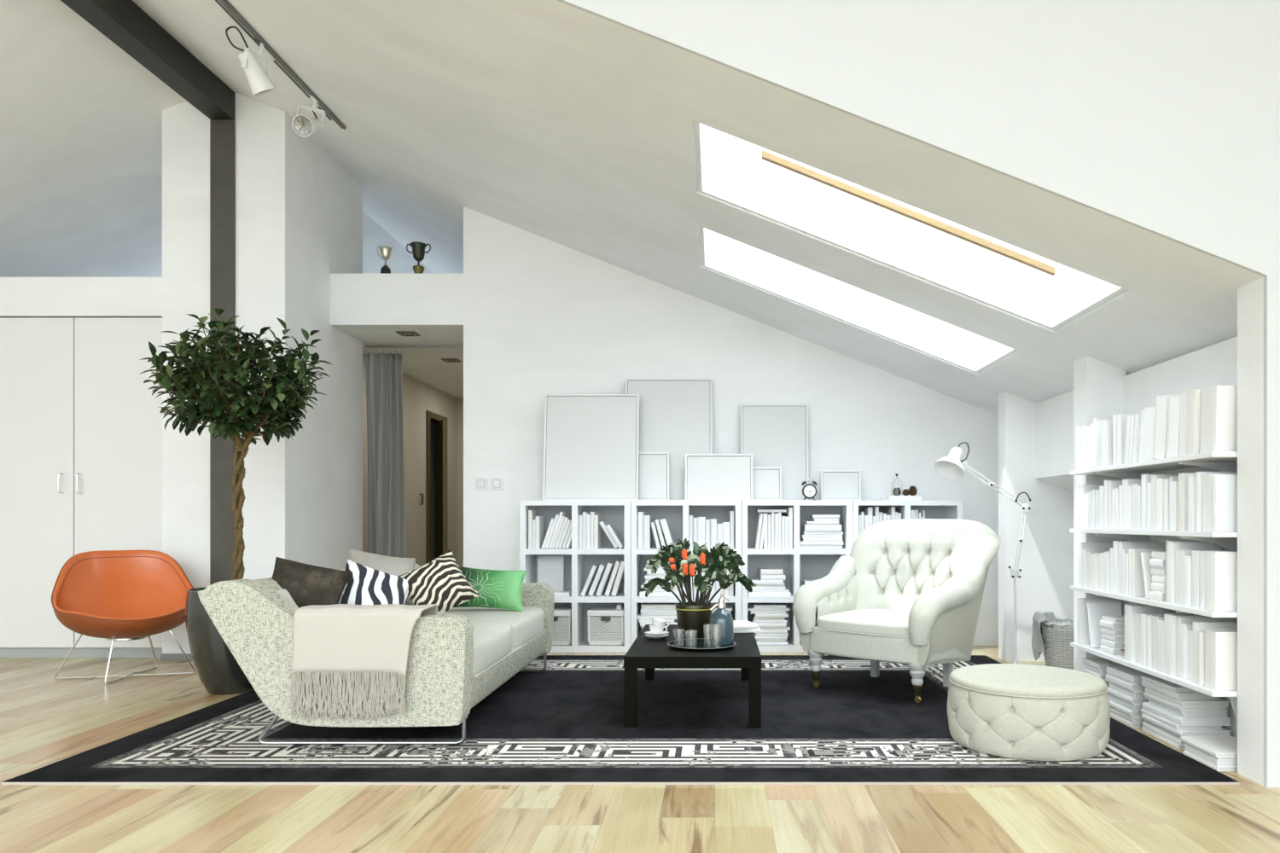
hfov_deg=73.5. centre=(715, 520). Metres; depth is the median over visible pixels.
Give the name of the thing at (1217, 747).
book
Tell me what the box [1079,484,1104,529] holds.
book
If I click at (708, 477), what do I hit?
picture frame
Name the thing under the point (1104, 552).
book
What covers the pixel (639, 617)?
book
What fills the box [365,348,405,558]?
curtain
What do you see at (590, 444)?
picture frame
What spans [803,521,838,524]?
book
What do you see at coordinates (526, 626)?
seat cushion
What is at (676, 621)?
book
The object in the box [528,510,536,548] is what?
book
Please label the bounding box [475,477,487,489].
light switch
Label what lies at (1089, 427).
book
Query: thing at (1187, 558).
book
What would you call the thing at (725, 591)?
book
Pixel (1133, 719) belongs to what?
book
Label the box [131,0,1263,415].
ceiling
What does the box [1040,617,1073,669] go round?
wicker basket
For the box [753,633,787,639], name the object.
book
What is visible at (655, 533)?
book
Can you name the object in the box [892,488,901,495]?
pine cone
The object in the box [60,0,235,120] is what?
beam
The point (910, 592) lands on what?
armchair
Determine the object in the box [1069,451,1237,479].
wall shelf
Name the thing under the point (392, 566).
throw pillow
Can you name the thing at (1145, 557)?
book
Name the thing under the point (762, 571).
book
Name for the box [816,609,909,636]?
seat cushion
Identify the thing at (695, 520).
book
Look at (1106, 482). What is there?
book
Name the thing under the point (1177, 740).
book
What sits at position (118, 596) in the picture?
lounge chair
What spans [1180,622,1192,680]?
book
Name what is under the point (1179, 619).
book
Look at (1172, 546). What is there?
book
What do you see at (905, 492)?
pine cone
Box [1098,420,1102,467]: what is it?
book
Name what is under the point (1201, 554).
book
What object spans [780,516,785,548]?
book
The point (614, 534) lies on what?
book
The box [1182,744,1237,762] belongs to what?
book
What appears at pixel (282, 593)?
sofa
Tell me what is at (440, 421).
door
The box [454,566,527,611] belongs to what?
throw pillow
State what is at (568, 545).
book
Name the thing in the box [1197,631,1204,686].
book
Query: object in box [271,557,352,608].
throw pillow
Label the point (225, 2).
track rail
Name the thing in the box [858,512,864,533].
book
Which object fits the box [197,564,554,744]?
sofa
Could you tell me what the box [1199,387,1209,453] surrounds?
book
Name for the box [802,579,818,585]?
book
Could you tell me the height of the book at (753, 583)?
0.014 m
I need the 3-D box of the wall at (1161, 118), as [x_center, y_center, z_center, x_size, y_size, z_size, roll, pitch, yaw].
[-1.600,-1.600,3.520,11.600,5.400,0.020,0,0,0]
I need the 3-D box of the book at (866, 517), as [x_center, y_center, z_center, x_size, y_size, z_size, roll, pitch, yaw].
[1.266,0.097,7.226,0.029,0.280,0.201,0,0,0]
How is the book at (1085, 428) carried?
on the wall shelf at (1217, 461)
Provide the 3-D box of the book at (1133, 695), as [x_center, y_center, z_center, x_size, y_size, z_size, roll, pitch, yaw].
[2.310,0.924,4.644,0.198,0.035,0.288,0,0,0]
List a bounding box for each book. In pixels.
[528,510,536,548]
[532,519,535,548]
[535,516,544,548]
[537,556,564,591]
[541,518,554,548]
[544,514,559,548]
[548,512,567,548]
[551,516,567,548]
[553,591,571,596]
[554,517,571,548]
[558,519,571,548]
[562,520,571,548]
[565,517,579,548]
[579,515,582,548]
[581,564,599,596]
[582,512,590,548]
[587,514,590,548]
[587,563,606,596]
[590,512,597,548]
[593,515,601,548]
[595,561,615,596]
[599,521,618,548]
[605,524,624,548]
[605,559,621,595]
[610,560,624,596]
[637,512,645,548]
[637,612,676,619]
[639,591,681,596]
[639,619,675,622]
[640,609,676,612]
[640,612,676,616]
[640,620,677,626]
[641,582,680,588]
[641,602,679,607]
[641,607,675,610]
[642,587,681,592]
[643,515,651,548]
[644,567,663,570]
[644,574,665,579]
[646,570,672,575]
[650,522,662,548]
[655,519,667,548]
[659,518,674,545]
[689,515,693,548]
[690,576,694,596]
[692,517,697,547]
[694,570,700,596]
[697,517,705,546]
[705,519,710,548]
[710,519,716,548]
[710,581,715,596]
[712,605,732,610]
[715,581,720,596]
[716,523,722,545]
[722,522,729,548]
[723,570,728,596]
[728,561,733,596]
[729,511,733,548]
[733,620,757,629]
[733,627,760,633]
[747,590,791,596]
[747,605,789,610]
[750,610,785,614]
[750,620,786,628]
[751,579,783,582]
[751,586,785,589]
[751,587,788,592]
[751,616,787,623]
[752,602,785,608]
[752,614,784,620]
[753,582,785,584]
[753,611,788,617]
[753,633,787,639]
[754,513,762,548]
[754,630,787,634]
[754,633,788,636]
[756,509,786,512]
[756,584,784,587]
[756,640,785,642]
[756,640,788,645]
[758,513,767,548]
[759,568,782,575]
[759,574,785,580]
[759,624,789,630]
[762,514,767,548]
[767,514,770,548]
[769,512,773,548]
[773,513,778,548]
[775,512,780,548]
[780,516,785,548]
[785,517,788,548]
[786,507,792,548]
[799,535,842,538]
[799,541,843,545]
[799,545,842,548]
[800,537,842,541]
[801,531,843,535]
[802,524,841,531]
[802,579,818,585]
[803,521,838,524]
[810,515,839,517]
[810,517,838,521]
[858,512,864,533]
[858,515,861,535]
[864,507,872,527]
[864,515,868,529]
[871,506,878,523]
[872,516,875,525]
[878,512,882,522]
[882,513,886,521]
[885,507,895,520]
[886,515,890,520]
[910,510,915,519]
[915,510,918,518]
[918,510,925,518]
[1075,425,1084,471]
[1077,599,1078,644]
[1078,542,1113,587]
[1078,599,1115,645]
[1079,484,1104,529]
[1080,428,1082,470]
[1082,425,1088,469]
[1082,549,1110,587]
[1082,657,1124,669]
[1084,494,1085,529]
[1084,663,1106,674]
[1084,668,1105,680]
[1085,493,1088,529]
[1086,603,1122,647]
[1087,425,1090,469]
[1088,491,1091,529]
[1088,552,1104,587]
[1088,553,1092,588]
[1090,423,1093,468]
[1090,555,1092,588]
[1091,489,1095,529]
[1092,553,1099,589]
[1093,418,1112,468]
[1093,421,1098,467]
[1095,489,1099,529]
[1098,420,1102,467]
[1099,486,1104,529]
[1099,553,1101,590]
[1099,619,1124,630]
[1099,627,1124,636]
[1099,645,1124,655]
[1100,638,1124,649]
[1101,552,1104,590]
[1101,616,1124,622]
[1101,633,1124,642]
[1102,420,1112,466]
[1104,480,1122,529]
[1104,552,1105,591]
[1105,421,1112,466]
[1105,552,1110,592]
[1105,666,1151,684]
[1105,674,1145,692]
[1106,687,1148,704]
[1107,693,1142,711]
[1108,699,1141,716]
[1109,482,1122,529]
[1109,682,1145,698]
[1109,706,1144,723]
[1109,711,1142,728]
[1110,548,1113,593]
[1111,489,1114,529]
[1112,414,1117,465]
[1113,541,1157,593]
[1114,488,1119,529]
[1117,414,1118,465]
[1118,414,1134,464]
[1118,542,1162,593]
[1119,485,1122,529]
[1120,549,1128,595]
[1122,478,1141,529]
[1123,416,1131,463]
[1124,552,1128,595]
[1124,605,1175,662]
[1128,415,1134,463]
[1128,485,1132,529]
[1128,548,1131,596]
[1131,548,1165,597]
[1132,414,1140,462]
[1132,483,1141,529]
[1134,486,1141,529]
[1135,612,1175,664]
[1138,410,1146,461]
[1140,552,1152,599]
[1140,613,1163,667]
[1140,680,1221,699]
[1140,709,1222,729]
[1141,407,1156,460]
[1141,474,1178,529]
[1141,675,1197,692]
[1141,713,1231,736]
[1141,727,1184,750]
[1142,692,1227,710]
[1142,702,1231,726]
[1142,721,1184,745]
[1144,696,1227,714]
[1144,719,1181,738]
[1145,686,1230,707]
[1146,482,1151,529]
[1146,616,1151,668]
[1148,591,1165,602]
[1148,700,1228,717]
[1149,558,1165,568]
[1150,567,1165,576]
[1150,582,1165,593]
[1151,475,1178,530]
[1151,551,1165,559]
[1152,575,1165,584]
[1152,615,1163,669]
[1153,395,1181,459]
[1156,478,1169,530]
[1157,619,1163,673]
[1163,479,1169,530]
[1163,613,1205,676]
[1165,401,1169,458]
[1165,541,1200,602]
[1168,395,1181,457]
[1168,541,1221,604]
[1169,477,1178,482]
[1169,481,1178,530]
[1175,549,1217,605]
[1176,616,1221,677]
[1178,394,1187,455]
[1178,472,1195,530]
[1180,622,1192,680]
[1180,736,1237,757]
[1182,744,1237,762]
[1183,750,1237,771]
[1184,555,1191,606]
[1184,742,1237,760]
[1184,747,1237,766]
[1186,389,1200,454]
[1187,475,1195,531]
[1188,629,1192,681]
[1191,550,1235,608]
[1192,621,1237,684]
[1195,471,1237,531]
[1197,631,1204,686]
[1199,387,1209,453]
[1199,552,1204,609]
[1202,476,1206,531]
[1204,551,1237,611]
[1204,629,1237,690]
[1206,474,1213,531]
[1207,385,1237,452]
[1210,474,1237,531]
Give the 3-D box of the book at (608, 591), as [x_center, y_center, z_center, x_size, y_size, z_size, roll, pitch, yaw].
[-0.862,0.487,7.277,0.130,0.295,0.243,0,0,0]
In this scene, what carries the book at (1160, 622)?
on the wall shelf at (1231, 695)
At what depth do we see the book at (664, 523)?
7.12 m
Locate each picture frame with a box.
[542,394,639,500]
[625,378,712,500]
[638,452,669,500]
[685,453,752,500]
[740,404,808,500]
[752,466,781,500]
[820,470,861,500]
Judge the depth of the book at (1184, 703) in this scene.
4.07 m
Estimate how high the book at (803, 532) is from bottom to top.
0.028 m
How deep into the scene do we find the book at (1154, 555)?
4.25 m
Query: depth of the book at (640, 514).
7.15 m
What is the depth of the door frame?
12.00 m
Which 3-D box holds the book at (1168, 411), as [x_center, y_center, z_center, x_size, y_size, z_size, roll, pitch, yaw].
[2.307,-0.437,4.139,0.215,0.273,0.066,0,0,0]
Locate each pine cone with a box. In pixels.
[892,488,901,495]
[901,489,910,495]
[908,486,917,495]
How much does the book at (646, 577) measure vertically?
0.034 m
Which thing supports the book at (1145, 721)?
on the book at (1177, 740)
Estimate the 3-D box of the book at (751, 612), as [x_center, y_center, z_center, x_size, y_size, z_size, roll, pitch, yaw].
[0.447,0.772,7.265,0.298,0.024,0.230,0,0,0]
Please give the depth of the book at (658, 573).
7.13 m
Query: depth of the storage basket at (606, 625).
7.13 m
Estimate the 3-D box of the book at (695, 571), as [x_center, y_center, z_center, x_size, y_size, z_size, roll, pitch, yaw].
[-0.149,0.495,7.250,0.041,0.280,0.216,0,0,0]
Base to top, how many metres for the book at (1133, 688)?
0.039 m
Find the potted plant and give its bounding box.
[640,537,756,639]
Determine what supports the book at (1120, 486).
on the wall shelf at (1225, 540)
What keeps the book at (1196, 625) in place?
on the wall shelf at (1231, 695)
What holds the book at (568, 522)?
on the bookcase at (578, 563)
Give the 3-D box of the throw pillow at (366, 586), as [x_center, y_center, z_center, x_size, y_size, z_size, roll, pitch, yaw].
[-1.917,0.411,4.780,0.451,0.381,0.240,0,0,-21]
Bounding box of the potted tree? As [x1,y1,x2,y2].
[139,308,332,695]
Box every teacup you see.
[649,624,667,634]
[651,617,669,627]
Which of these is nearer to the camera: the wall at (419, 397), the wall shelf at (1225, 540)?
the wall shelf at (1225, 540)
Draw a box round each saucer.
[644,631,669,636]
[644,634,669,639]
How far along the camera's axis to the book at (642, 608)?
7.15 m
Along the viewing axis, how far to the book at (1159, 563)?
4.22 m
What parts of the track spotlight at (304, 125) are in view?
stem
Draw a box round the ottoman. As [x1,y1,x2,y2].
[947,663,1110,761]
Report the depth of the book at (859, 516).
7.14 m
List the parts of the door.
wall handle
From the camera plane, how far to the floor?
3.20 m
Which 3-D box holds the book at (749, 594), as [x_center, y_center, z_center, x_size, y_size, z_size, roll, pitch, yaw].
[0.454,0.619,7.250,0.355,0.031,0.231,0,0,0]
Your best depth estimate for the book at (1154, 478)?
4.26 m
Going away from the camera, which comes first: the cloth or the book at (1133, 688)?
the book at (1133, 688)
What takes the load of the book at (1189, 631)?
on the wall shelf at (1231, 695)
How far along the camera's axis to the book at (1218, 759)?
3.76 m
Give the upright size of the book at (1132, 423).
0.252 m
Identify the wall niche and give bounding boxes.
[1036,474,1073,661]
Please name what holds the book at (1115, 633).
on the book at (1115, 639)
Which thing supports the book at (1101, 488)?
on the wall shelf at (1225, 540)
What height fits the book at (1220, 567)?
0.260 m
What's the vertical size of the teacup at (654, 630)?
0.052 m
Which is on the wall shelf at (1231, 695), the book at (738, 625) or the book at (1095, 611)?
the book at (1095, 611)
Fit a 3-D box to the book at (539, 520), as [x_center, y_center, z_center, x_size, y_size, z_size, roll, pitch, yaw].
[-1.488,0.101,7.260,0.029,0.272,0.242,0,0,0]
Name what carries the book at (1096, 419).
on the wall shelf at (1217, 461)
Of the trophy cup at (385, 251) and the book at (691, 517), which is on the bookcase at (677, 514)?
the book at (691, 517)
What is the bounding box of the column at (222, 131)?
[209,119,235,585]
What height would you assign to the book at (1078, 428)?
0.270 m
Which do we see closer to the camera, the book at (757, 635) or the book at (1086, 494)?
the book at (1086, 494)
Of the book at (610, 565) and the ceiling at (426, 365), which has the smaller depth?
the book at (610, 565)
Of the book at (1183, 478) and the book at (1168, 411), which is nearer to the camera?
the book at (1183, 478)
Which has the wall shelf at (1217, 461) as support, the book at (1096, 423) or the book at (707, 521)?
the book at (1096, 423)
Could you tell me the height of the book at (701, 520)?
0.265 m
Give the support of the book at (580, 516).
on the bookcase at (578, 563)
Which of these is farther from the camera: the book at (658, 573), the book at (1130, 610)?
the book at (658, 573)
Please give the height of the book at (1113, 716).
0.029 m
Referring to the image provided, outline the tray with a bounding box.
[667,639,736,651]
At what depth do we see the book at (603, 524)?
7.15 m
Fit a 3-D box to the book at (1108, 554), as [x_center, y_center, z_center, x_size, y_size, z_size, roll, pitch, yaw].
[2.269,0.287,4.757,0.179,0.225,0.029,0,0,0]
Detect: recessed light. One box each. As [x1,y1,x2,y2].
[395,331,420,336]
[440,358,461,362]
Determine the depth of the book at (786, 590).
7.14 m
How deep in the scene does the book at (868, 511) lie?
7.15 m
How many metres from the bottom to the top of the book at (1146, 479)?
0.285 m
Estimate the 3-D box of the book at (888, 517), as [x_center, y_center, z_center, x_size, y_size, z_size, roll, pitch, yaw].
[1.456,0.096,7.250,0.037,0.283,0.206,0,0,0]
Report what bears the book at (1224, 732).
on the book at (1145, 721)
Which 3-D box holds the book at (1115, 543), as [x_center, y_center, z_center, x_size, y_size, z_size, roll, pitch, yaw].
[2.300,0.257,4.672,0.226,0.285,0.050,0,0,0]
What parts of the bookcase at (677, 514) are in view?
shelf, shelf, shelf, shelf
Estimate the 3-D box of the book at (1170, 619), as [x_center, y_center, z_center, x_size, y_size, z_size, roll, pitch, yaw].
[2.296,0.599,4.110,0.230,0.290,0.080,0,0,0]
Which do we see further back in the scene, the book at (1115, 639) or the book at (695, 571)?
the book at (695, 571)
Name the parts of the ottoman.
lid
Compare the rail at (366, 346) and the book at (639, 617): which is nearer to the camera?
the book at (639, 617)
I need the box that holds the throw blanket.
[290,604,437,720]
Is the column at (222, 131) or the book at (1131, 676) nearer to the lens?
the book at (1131, 676)
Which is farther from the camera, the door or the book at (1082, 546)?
the door
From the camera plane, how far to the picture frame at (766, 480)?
7.32 m
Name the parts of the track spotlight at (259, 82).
stem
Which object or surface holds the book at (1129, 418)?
on the wall shelf at (1217, 461)
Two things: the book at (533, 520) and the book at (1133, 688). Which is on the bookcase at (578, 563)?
the book at (533, 520)
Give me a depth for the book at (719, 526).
7.13 m
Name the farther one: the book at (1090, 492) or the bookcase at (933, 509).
the bookcase at (933, 509)
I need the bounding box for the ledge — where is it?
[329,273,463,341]
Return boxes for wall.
[162,93,362,653]
[362,354,456,566]
[456,398,463,566]
[463,206,998,639]
[556,0,1279,787]
[1034,336,1237,738]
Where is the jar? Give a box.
[616,604,622,609]
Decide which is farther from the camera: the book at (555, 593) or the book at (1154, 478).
the book at (555, 593)
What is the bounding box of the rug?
[1,655,1239,785]
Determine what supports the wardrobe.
on the floor
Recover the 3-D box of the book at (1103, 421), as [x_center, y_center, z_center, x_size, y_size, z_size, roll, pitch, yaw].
[2.291,-0.431,4.812,0.207,0.260,0.037,0,0,0]
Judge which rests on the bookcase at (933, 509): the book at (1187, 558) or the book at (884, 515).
the book at (884, 515)
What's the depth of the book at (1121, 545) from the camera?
4.61 m
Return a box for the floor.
[0,645,1279,852]
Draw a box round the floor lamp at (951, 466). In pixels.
[934,442,1031,664]
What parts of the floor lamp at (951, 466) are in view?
lamp shade, joint plate, arm rod, power cord, arm rod, joint plate, arm rod, arm rod, joint plate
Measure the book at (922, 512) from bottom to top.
0.322 m
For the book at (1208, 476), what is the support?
on the wall shelf at (1225, 540)
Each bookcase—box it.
[519,500,631,652]
[631,500,741,645]
[741,500,852,652]
[852,500,962,545]
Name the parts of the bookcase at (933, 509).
panel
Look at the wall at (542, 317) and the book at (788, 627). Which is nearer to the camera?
the book at (788, 627)
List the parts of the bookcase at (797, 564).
shelf, shelf, shelf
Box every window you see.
[693,121,1126,331]
[699,226,1018,373]
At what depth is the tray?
4.84 m
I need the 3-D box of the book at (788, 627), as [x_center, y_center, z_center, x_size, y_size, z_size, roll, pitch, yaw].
[0.476,0.910,7.261,0.298,0.024,0.235,0,0,0]
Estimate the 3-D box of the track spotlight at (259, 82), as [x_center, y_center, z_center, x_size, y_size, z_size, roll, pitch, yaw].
[-2.851,-2.821,5.261,0.139,0.368,0.270,0,0,30]
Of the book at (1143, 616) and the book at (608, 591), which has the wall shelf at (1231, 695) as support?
the book at (1143, 616)
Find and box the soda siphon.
[709,593,733,646]
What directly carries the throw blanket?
on the sofa at (457, 657)
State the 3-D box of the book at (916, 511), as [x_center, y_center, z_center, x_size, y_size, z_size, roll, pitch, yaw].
[1.690,0.074,7.259,0.024,0.326,0.207,0,0,0]
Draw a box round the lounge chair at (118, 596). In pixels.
[51,550,195,684]
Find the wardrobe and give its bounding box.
[0,317,162,657]
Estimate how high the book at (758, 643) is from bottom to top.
0.021 m
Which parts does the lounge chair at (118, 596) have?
wire leg, mount plate, wire leg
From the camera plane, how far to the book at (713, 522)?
7.13 m
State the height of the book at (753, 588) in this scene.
0.024 m
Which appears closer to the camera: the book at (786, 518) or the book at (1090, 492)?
the book at (1090, 492)
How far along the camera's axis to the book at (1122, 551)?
4.57 m
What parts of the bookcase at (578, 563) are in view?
shelf, shelf, shelf, shelf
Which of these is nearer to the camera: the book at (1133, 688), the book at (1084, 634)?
the book at (1133, 688)
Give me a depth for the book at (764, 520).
7.15 m
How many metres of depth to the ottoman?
3.89 m
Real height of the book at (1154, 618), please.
0.265 m
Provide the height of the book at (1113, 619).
0.021 m
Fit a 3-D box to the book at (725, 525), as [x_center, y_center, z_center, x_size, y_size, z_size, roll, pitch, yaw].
[0.094,0.126,7.255,0.056,0.223,0.250,0,0,0]
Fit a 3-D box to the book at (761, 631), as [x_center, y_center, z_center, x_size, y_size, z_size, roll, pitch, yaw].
[0.469,0.935,7.239,0.270,0.024,0.205,0,0,0]
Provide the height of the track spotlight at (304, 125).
0.369 m
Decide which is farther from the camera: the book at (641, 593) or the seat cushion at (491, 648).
the book at (641, 593)
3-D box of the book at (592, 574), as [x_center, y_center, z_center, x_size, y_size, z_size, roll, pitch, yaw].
[-1.059,0.505,7.247,0.133,0.260,0.229,0,0,0]
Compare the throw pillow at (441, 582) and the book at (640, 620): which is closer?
the throw pillow at (441, 582)
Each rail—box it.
[214,0,346,129]
[365,345,463,348]
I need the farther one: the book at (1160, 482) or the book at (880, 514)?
the book at (880, 514)
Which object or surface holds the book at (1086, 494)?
on the wall shelf at (1225, 540)
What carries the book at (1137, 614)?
on the wall shelf at (1231, 695)
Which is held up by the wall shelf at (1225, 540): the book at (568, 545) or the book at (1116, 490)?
the book at (1116, 490)
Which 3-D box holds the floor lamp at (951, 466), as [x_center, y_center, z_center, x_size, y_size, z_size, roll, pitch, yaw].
[1.979,0.265,6.220,0.782,1.671,0.283,0,0,-19]
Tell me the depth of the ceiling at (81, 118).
6.88 m
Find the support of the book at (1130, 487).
on the wall shelf at (1225, 540)
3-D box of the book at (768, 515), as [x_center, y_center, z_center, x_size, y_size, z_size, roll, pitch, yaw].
[0.455,0.094,7.267,0.026,0.287,0.228,0,0,0]
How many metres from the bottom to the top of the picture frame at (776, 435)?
0.849 m
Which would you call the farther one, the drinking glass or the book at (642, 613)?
the book at (642, 613)
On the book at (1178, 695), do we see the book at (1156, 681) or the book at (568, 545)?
the book at (1156, 681)
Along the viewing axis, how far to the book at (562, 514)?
7.15 m
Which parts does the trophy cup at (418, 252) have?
handle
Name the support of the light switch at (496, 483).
attached to the wall at (542, 317)
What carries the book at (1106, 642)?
on the book at (1103, 648)
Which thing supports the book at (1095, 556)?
on the wall shelf at (1223, 616)
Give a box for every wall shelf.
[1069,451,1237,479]
[1069,529,1237,551]
[1069,586,1237,621]
[1069,642,1237,715]
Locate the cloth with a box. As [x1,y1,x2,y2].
[1031,611,1058,661]
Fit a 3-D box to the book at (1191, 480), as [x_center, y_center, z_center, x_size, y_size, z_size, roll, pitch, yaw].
[2.284,-0.078,3.930,0.203,0.255,0.033,0,0,0]
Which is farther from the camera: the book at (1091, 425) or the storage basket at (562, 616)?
the storage basket at (562, 616)
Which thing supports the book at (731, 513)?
on the bookcase at (677, 514)
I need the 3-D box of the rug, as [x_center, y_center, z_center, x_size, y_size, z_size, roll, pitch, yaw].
[-0.393,1.094,5.213,5.144,0.012,3.335,0,0,0]
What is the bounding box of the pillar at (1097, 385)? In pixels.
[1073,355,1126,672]
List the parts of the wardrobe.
door, handle, handle, door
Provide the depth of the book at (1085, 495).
5.07 m
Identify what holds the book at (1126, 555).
on the wall shelf at (1223, 616)
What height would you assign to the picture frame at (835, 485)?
0.269 m
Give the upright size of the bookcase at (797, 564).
1.267 m
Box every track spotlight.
[225,25,275,96]
[291,93,325,136]
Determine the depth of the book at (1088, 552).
5.03 m
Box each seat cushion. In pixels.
[442,606,544,648]
[471,622,511,675]
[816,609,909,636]
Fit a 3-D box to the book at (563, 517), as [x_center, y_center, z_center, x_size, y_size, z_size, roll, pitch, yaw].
[-1.312,0.100,7.255,0.114,0.273,0.235,0,0,0]
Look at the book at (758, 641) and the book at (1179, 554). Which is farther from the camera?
the book at (758, 641)
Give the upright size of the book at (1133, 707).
0.035 m
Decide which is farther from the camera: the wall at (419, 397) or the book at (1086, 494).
the wall at (419, 397)
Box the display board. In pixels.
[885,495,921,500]
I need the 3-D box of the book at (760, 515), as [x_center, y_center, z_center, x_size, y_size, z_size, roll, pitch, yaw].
[0.371,0.090,7.253,0.063,0.294,0.216,0,0,0]
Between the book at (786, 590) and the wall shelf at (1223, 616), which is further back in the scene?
the book at (786, 590)
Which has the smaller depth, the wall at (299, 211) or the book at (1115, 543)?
the book at (1115, 543)
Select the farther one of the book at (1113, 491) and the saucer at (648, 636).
the saucer at (648, 636)
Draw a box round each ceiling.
[0,0,433,277]
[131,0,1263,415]
[362,341,463,398]
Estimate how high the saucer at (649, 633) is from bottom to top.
0.020 m
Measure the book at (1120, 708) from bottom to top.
0.031 m
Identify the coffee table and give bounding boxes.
[623,624,761,727]
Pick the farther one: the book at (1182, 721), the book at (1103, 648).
the book at (1103, 648)
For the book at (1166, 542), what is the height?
0.300 m
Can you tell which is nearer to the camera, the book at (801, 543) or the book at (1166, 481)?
the book at (1166, 481)
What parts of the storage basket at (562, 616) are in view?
lid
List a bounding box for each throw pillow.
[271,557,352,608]
[338,559,408,605]
[348,547,415,605]
[397,549,480,614]
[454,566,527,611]
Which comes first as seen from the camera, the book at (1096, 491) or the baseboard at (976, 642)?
the book at (1096, 491)
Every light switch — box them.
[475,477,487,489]
[490,477,502,489]
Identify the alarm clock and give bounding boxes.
[801,478,817,500]
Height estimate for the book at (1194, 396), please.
0.298 m
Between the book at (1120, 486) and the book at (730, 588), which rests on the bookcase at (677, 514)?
the book at (730, 588)
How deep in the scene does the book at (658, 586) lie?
7.14 m
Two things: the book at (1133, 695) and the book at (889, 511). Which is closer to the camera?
the book at (1133, 695)
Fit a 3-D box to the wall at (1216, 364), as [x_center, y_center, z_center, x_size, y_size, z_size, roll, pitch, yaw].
[2.545,0.095,5.606,0.100,2.010,3.788,0,0,0]
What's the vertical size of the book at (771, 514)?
0.301 m
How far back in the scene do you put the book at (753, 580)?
7.14 m
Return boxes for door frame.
[430,421,435,561]
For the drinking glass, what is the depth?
4.74 m
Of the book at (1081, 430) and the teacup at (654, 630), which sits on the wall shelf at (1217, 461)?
the book at (1081, 430)
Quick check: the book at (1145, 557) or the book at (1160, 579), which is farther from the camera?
the book at (1145, 557)
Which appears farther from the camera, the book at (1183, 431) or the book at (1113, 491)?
the book at (1113, 491)
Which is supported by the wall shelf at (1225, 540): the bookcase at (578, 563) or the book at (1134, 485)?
the book at (1134, 485)
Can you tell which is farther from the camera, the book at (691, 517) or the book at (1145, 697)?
the book at (691, 517)
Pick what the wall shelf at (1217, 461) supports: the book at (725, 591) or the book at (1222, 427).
the book at (1222, 427)
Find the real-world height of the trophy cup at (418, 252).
0.311 m
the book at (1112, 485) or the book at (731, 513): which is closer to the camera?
the book at (1112, 485)
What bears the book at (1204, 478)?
on the wall shelf at (1225, 540)
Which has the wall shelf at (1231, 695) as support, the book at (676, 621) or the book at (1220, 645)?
the book at (1220, 645)
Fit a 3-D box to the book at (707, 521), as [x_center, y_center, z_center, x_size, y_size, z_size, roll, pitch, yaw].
[-0.059,0.115,7.262,0.039,0.244,0.213,0,0,0]
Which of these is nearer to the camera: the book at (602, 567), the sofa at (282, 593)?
the sofa at (282, 593)
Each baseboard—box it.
[160,653,192,660]
[972,639,998,645]
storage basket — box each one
[552,607,571,645]
[587,607,624,645]
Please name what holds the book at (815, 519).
on the book at (805, 522)
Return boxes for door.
[419,410,447,564]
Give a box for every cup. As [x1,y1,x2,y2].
[376,244,395,273]
[406,241,430,273]
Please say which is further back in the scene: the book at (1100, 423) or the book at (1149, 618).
the book at (1100, 423)
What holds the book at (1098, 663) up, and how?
on the book at (1100, 672)
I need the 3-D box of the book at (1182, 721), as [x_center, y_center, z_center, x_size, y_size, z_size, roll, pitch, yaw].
[2.339,0.962,4.249,0.239,0.035,0.367,0,0,0]
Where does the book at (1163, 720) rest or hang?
on the book at (1224, 732)
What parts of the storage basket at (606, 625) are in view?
lid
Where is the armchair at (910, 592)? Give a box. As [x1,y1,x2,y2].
[792,518,1000,703]
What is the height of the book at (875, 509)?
0.351 m
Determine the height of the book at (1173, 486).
0.235 m
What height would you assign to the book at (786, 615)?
0.028 m
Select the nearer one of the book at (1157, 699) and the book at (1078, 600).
the book at (1157, 699)
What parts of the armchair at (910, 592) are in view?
leg, panel, arm, leg, seat, leg, backrest, leg, panel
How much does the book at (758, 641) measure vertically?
0.024 m
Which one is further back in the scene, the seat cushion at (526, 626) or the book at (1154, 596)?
the seat cushion at (526, 626)
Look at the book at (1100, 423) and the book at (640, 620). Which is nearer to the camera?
the book at (1100, 423)

